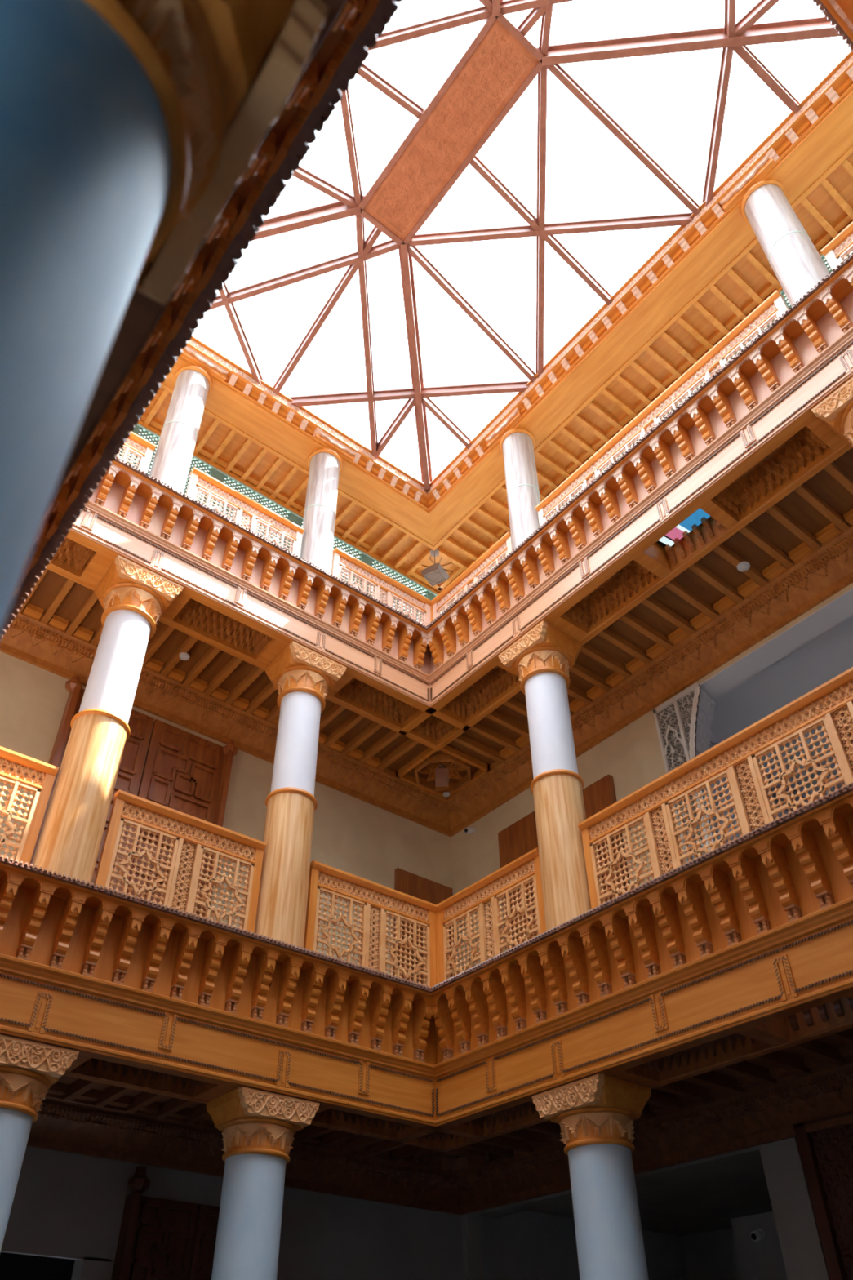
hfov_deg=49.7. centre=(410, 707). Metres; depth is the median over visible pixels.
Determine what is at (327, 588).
pendant
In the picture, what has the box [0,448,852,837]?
ceiling
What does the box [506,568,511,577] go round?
pendant
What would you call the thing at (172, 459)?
column
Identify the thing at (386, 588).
balustrade
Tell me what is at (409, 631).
pendant
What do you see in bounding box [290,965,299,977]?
pendant
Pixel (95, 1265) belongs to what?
trim
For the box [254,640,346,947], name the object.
column
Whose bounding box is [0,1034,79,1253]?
column
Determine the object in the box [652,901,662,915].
pendant
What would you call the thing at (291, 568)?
pendant
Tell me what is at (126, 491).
crown molding
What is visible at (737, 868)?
pendant
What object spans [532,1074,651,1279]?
column
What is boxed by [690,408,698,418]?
pendant
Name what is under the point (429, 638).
pendant
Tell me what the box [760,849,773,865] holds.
pendant
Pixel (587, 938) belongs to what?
pendant
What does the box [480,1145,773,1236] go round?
ceiling
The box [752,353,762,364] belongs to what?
pendant
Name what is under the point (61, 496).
pendant
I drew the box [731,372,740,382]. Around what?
pendant
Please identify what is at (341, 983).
pendant
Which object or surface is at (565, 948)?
pendant
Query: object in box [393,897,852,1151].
beam
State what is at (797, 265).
column
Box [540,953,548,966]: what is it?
pendant
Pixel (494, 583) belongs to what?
pendant
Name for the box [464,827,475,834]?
security camera
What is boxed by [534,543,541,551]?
pendant
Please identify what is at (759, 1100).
ceiling
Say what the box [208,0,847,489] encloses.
skylight
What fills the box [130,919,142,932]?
pendant
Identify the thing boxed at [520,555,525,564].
pendant
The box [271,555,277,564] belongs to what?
pendant
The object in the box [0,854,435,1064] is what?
crown molding
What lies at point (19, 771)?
balustrade
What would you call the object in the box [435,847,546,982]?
balustrade
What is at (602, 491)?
pendant
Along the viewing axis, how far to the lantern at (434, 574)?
12.92 m
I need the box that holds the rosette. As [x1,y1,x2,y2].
[411,555,464,591]
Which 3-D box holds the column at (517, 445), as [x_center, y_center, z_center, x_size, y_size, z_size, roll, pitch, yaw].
[1.356,-2.428,11.006,0.444,2.480,0.444,26,-45,-28]
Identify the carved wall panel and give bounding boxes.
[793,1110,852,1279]
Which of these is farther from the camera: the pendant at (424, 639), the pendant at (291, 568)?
the pendant at (424, 639)
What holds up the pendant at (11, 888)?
attached to the crown molding at (48, 918)
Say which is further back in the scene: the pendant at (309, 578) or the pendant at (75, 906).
the pendant at (309, 578)
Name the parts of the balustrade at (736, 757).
post, panel frame, star moulding, carved panel, panel frame, star moulding, cap rail, rail, carved panel, panel frame, star moulding, carved panel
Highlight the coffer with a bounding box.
[395,745,489,799]
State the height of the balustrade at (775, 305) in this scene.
1.015 m
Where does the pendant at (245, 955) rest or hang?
attached to the crown molding at (48, 918)
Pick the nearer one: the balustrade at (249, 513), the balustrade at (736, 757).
the balustrade at (736, 757)
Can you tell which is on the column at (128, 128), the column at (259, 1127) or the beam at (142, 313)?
the beam at (142, 313)
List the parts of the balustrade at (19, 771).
star moulding, panel frame, rail, cap rail, post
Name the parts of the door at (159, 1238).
panel moulding, panel moulding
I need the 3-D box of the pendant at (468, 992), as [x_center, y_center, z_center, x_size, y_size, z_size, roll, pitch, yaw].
[0.484,2.389,7.646,0.021,0.087,0.068,26,-45,-28]
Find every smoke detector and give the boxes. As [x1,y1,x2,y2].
[178,652,189,660]
[443,791,449,796]
[737,561,750,572]
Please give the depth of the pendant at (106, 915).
6.53 m
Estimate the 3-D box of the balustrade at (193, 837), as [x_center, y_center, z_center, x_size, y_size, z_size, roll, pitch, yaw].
[-1.868,1.389,7.565,1.390,1.095,0.105,26,-45,-28]
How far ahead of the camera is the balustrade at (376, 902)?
8.54 m
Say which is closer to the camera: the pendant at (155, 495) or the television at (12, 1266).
the television at (12, 1266)
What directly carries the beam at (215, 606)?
on the column at (303, 677)
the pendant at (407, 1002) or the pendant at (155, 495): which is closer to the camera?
the pendant at (407, 1002)
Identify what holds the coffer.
attached to the ceiling at (798, 552)
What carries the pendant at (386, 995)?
attached to the crown molding at (48, 918)
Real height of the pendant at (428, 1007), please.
0.087 m
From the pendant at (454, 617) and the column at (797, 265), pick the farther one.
the pendant at (454, 617)
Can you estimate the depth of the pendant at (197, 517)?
9.23 m
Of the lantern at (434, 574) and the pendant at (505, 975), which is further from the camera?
the lantern at (434, 574)
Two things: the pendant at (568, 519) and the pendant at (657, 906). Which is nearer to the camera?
the pendant at (657, 906)
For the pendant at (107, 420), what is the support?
attached to the crown molding at (343, 53)
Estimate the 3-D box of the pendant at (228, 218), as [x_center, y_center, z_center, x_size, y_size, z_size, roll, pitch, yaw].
[-0.560,-1.482,2.819,0.021,0.087,0.068,26,-45,-28]
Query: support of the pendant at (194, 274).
attached to the crown molding at (343, 53)
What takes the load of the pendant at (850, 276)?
attached to the crown molding at (824, 314)
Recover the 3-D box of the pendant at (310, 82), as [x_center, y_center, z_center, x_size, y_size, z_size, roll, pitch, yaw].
[-0.286,-1.702,2.543,0.021,0.087,0.068,26,-45,-28]
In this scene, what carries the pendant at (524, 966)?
attached to the crown molding at (799, 865)
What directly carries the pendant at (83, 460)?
attached to the crown molding at (343, 53)
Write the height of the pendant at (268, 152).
0.087 m
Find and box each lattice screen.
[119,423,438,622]
[443,250,852,610]
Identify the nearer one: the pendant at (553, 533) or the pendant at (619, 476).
the pendant at (619, 476)
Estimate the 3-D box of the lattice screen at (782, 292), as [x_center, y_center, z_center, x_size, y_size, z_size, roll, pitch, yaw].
[3.415,-3.095,10.159,0.050,2.486,9.689,26,-45,-28]
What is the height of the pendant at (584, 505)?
0.083 m
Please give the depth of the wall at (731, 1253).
9.96 m
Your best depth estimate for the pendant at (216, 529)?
9.33 m
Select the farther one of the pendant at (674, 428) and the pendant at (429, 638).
the pendant at (429, 638)
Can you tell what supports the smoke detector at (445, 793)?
attached to the coffer
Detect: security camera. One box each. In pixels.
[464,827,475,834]
[750,1227,764,1241]
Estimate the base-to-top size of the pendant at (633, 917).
0.087 m
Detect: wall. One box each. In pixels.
[0,651,687,1279]
[450,582,852,1279]
[680,733,845,1279]
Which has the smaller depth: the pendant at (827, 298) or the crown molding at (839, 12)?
the crown molding at (839, 12)
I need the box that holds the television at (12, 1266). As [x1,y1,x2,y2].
[0,1252,75,1279]
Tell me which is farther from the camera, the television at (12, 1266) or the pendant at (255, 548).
the pendant at (255, 548)
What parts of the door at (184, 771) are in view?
panel moulding, panel moulding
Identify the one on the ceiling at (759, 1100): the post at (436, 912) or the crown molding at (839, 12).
the post at (436, 912)
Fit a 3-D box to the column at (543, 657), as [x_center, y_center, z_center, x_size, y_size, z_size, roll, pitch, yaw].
[1.337,0.684,8.504,0.582,3.294,0.680,26,-45,-28]
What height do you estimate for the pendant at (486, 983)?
0.087 m
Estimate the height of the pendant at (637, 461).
0.083 m
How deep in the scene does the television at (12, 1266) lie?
7.33 m
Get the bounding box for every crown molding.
[0,0,404,641]
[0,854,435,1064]
[88,457,430,675]
[425,252,852,673]
[429,782,852,1063]
[813,0,852,51]
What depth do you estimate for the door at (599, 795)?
9.93 m
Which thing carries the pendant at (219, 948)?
attached to the crown molding at (48, 918)
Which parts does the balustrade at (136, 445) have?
star moulding, panel frame, rail, cap rail, post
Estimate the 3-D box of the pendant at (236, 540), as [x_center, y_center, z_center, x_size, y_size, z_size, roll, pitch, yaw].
[-1.792,-1.712,9.449,0.068,0.083,0.021,26,-45,-28]
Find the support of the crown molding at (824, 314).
on the beam at (780, 444)
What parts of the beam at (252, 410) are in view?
band frame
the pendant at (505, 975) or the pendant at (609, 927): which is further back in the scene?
the pendant at (505, 975)
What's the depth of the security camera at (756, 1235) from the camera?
8.22 m
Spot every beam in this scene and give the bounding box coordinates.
[0,953,489,1151]
[46,499,470,751]
[48,0,348,507]
[160,336,434,550]
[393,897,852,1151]
[398,326,852,751]
[427,50,852,550]
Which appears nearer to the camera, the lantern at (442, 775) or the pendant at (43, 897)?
the pendant at (43, 897)
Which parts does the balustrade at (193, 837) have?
post, star moulding, panel frame, carved panel, rail, cap rail, star moulding, panel frame, post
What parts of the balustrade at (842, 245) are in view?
post, rail, panel frame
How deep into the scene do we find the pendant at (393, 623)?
10.41 m
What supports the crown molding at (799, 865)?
on the beam at (788, 984)
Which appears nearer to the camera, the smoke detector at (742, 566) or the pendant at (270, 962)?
the pendant at (270, 962)
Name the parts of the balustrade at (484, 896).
post, star moulding, panel frame, cap rail, rail, carved panel, star moulding, panel frame, post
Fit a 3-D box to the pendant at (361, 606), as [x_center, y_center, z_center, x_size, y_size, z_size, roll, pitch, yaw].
[-0.548,-1.105,10.200,0.068,0.083,0.021,26,-45,-28]
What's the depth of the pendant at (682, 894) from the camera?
6.26 m
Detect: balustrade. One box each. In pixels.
[0,746,58,866]
[93,789,266,933]
[115,431,156,473]
[185,466,304,556]
[303,860,436,987]
[331,546,431,626]
[431,531,512,620]
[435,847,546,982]
[535,289,788,527]
[577,666,852,911]
[820,221,852,269]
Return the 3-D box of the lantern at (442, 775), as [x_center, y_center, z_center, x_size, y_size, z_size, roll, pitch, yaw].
[0.381,0.818,11.302,0.160,0.240,0.220,0,-39,1]
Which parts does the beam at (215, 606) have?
divider frame, divider frame, divider frame, rope moulding, cornice moulding, divider frame, divider frame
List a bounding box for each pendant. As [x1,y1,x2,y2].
[5,882,18,896]
[38,892,50,906]
[55,488,70,511]
[70,901,82,915]
[77,450,92,474]
[101,409,116,435]
[101,910,112,923]
[107,468,115,478]
[127,366,143,391]
[129,480,137,489]
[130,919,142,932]
[151,492,159,501]
[155,318,172,345]
[159,927,170,940]
[172,503,180,512]
[186,266,203,293]
[187,935,197,948]
[193,514,200,523]
[213,525,220,533]
[214,943,224,955]
[220,208,238,237]
[232,536,239,543]
[240,951,250,963]
[252,546,258,554]
[257,145,275,176]
[266,958,275,970]
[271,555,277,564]
[288,565,295,573]
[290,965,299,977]
[298,75,318,107]
[306,575,313,583]
[315,973,323,984]
[324,585,330,593]
[337,979,346,991]
[342,594,347,602]
[344,0,364,31]
[358,603,364,610]
[360,985,368,998]
[375,611,381,619]
[382,991,390,1004]
[391,620,396,627]
[404,999,411,1010]
[407,629,412,636]
[422,637,427,644]
[425,1004,431,1016]
[427,636,431,644]
[431,1004,438,1016]
[440,626,444,634]
[448,996,454,1008]
[452,615,457,623]
[465,604,470,612]
[465,988,472,1000]
[478,592,483,600]
[483,979,490,992]
[492,581,497,589]
[501,972,509,984]
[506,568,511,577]
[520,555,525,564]
[520,963,528,975]
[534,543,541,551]
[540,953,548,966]
[550,530,556,539]
[560,943,569,956]
[565,516,572,525]
[582,502,588,511]
[582,933,591,946]
[599,488,605,497]
[604,923,613,937]
[616,473,622,482]
[627,912,637,926]
[633,457,640,467]
[652,441,659,451]
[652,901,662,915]
[671,425,678,435]
[677,888,688,902]
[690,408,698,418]
[703,876,715,891]
[710,390,719,400]
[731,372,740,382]
[731,863,743,878]
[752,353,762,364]
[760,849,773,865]
[775,333,785,345]
[791,835,804,851]
[798,313,808,325]
[822,293,832,304]
[822,819,836,836]
[847,273,852,283]
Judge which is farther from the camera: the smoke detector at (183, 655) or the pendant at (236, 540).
the smoke detector at (183, 655)
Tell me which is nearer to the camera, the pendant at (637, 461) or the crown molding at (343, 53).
the crown molding at (343, 53)
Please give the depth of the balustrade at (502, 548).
11.25 m
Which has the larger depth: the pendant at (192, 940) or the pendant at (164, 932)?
the pendant at (192, 940)
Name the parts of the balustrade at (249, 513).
post, star moulding, panel frame, carved panel, rail, star moulding, panel frame, post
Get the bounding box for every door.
[29,675,237,916]
[111,1165,219,1279]
[393,867,454,984]
[497,810,537,951]
[582,774,630,902]
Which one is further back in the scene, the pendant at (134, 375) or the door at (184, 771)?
the door at (184, 771)
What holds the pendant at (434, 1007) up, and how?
attached to the crown molding at (799, 865)
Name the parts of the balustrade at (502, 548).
post, panel frame, star moulding, rail, star moulding, panel frame, post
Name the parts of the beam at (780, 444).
divider frame, divider frame, divider frame, divider frame, glass, glass, glass, glass frame, glass, divider frame, divider frame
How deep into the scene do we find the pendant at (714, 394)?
8.13 m
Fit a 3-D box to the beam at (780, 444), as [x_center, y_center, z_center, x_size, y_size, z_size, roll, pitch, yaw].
[2.462,-1.685,8.515,0.678,0.424,7.840,26,-45,-28]
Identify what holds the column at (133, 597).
on the ceiling at (759, 1100)
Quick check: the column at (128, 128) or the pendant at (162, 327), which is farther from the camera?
the pendant at (162, 327)
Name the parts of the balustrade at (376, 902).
post, star moulding, panel frame, cap rail, rail, carved panel, panel frame, star moulding, post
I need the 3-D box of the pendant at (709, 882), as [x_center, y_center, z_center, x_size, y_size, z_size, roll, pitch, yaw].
[1.991,1.177,6.127,0.021,0.087,0.068,26,-45,-28]
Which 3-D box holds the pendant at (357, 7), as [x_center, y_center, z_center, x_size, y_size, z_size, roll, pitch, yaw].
[-0.149,-1.812,2.405,0.021,0.087,0.068,26,-45,-28]
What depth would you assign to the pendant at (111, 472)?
8.80 m
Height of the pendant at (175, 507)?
0.083 m
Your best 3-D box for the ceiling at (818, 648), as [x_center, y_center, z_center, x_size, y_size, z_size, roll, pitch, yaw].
[5.850,-1.107,8.608,2.952,0.235,6.630,26,-45,-28]
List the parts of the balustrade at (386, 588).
post, star moulding, panel frame, rail, carved panel, star moulding, panel frame, post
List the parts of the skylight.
ridge frame, glass pane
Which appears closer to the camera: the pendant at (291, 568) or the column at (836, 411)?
the column at (836, 411)
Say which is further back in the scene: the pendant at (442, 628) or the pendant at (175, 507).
the pendant at (442, 628)
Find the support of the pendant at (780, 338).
attached to the crown molding at (824, 314)
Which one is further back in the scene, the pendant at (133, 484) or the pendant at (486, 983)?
the pendant at (133, 484)
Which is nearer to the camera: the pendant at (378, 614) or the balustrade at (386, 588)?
the pendant at (378, 614)
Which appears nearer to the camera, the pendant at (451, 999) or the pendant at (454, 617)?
the pendant at (451, 999)
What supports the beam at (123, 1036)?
on the column at (259, 1127)
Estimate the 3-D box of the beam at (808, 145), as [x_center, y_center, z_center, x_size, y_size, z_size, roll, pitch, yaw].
[2.531,-4.457,10.698,0.620,0.372,7.960,26,-45,-28]
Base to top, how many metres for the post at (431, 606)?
0.940 m
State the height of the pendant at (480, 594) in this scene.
0.083 m
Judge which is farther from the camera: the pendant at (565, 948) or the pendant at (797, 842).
the pendant at (565, 948)
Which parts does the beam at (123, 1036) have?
divider frame, divider frame, rope moulding, cornice moulding, soffit frame, divider frame, divider frame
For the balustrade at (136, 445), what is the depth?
9.79 m
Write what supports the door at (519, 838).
in the wall at (633, 755)
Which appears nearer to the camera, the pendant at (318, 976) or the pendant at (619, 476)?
the pendant at (318, 976)
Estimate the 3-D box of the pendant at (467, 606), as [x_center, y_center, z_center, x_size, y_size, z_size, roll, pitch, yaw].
[0.632,-1.094,10.210,0.021,0.083,0.068,26,-45,-28]
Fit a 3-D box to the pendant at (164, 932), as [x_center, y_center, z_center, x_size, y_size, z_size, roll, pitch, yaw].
[-1.804,1.661,6.747,0.068,0.087,0.021,26,-45,-28]
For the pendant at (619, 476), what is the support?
attached to the crown molding at (824, 314)
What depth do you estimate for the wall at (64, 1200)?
9.00 m
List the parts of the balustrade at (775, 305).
post, star moulding, panel frame, carved panel, star moulding, panel frame, carved panel, star moulding, panel frame, carved panel, star moulding, panel frame, post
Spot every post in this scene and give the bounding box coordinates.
[430,604,433,622]
[435,910,439,984]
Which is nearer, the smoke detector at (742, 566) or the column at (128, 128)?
the column at (128, 128)
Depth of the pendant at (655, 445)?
8.55 m
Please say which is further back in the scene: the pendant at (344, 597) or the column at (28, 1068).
the pendant at (344, 597)
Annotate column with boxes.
[0,0,328,631]
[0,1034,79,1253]
[31,555,183,884]
[149,364,212,493]
[206,1086,319,1279]
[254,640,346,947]
[300,448,342,574]
[497,619,591,931]
[499,428,540,551]
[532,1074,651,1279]
[741,179,829,306]
[811,377,852,448]
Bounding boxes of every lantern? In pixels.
[420,547,448,586]
[435,764,448,786]
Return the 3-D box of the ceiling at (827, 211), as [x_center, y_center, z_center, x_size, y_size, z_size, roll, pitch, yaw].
[0.375,-5.532,9.415,8.520,0.430,10.400,26,-45,-28]
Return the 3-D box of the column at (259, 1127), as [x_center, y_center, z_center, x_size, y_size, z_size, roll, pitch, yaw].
[-1.137,4.435,5.887,0.680,3.634,0.582,26,-45,-28]
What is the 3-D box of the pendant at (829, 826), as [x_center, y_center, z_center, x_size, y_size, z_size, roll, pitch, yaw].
[2.540,0.737,5.575,0.021,0.087,0.068,26,-45,-28]
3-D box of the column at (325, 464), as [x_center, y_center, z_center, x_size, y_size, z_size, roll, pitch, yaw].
[-1.121,-2.242,11.248,0.444,2.480,0.444,26,-45,-28]
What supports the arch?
attached to the wall at (633, 755)
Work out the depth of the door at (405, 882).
11.10 m
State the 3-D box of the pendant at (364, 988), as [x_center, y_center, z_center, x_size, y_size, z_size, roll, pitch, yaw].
[-0.382,2.354,7.605,0.068,0.087,0.021,26,-45,-28]
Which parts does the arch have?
white frame, plate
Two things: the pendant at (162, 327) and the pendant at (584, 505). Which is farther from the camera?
the pendant at (584, 505)
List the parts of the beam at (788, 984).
divider frame, divider frame, soffit frame, cornice moulding, divider frame, divider frame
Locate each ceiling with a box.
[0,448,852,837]
[26,1027,852,1215]
[137,153,852,613]
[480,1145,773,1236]
[699,587,852,788]
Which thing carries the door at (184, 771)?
in the wall at (64, 1200)
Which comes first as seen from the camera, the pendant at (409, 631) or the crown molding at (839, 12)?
the crown molding at (839, 12)
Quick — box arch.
[653,682,804,862]
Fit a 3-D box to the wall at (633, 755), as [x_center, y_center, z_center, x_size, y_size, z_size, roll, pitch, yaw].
[3.792,1.793,6.899,0.300,9.050,10.300,26,-45,-28]
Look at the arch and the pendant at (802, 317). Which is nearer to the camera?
the pendant at (802, 317)
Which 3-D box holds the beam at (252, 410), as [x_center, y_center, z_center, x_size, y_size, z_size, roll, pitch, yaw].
[-1.876,-3.700,11.662,6.080,0.372,0.620,26,-45,-28]
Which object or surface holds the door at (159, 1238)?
in the wall at (64, 1200)
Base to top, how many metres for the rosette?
0.070 m
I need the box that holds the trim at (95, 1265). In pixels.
[0,1242,111,1279]
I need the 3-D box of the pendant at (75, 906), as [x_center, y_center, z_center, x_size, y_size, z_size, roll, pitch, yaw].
[-2.337,1.401,6.425,0.068,0.087,0.021,26,-45,-28]

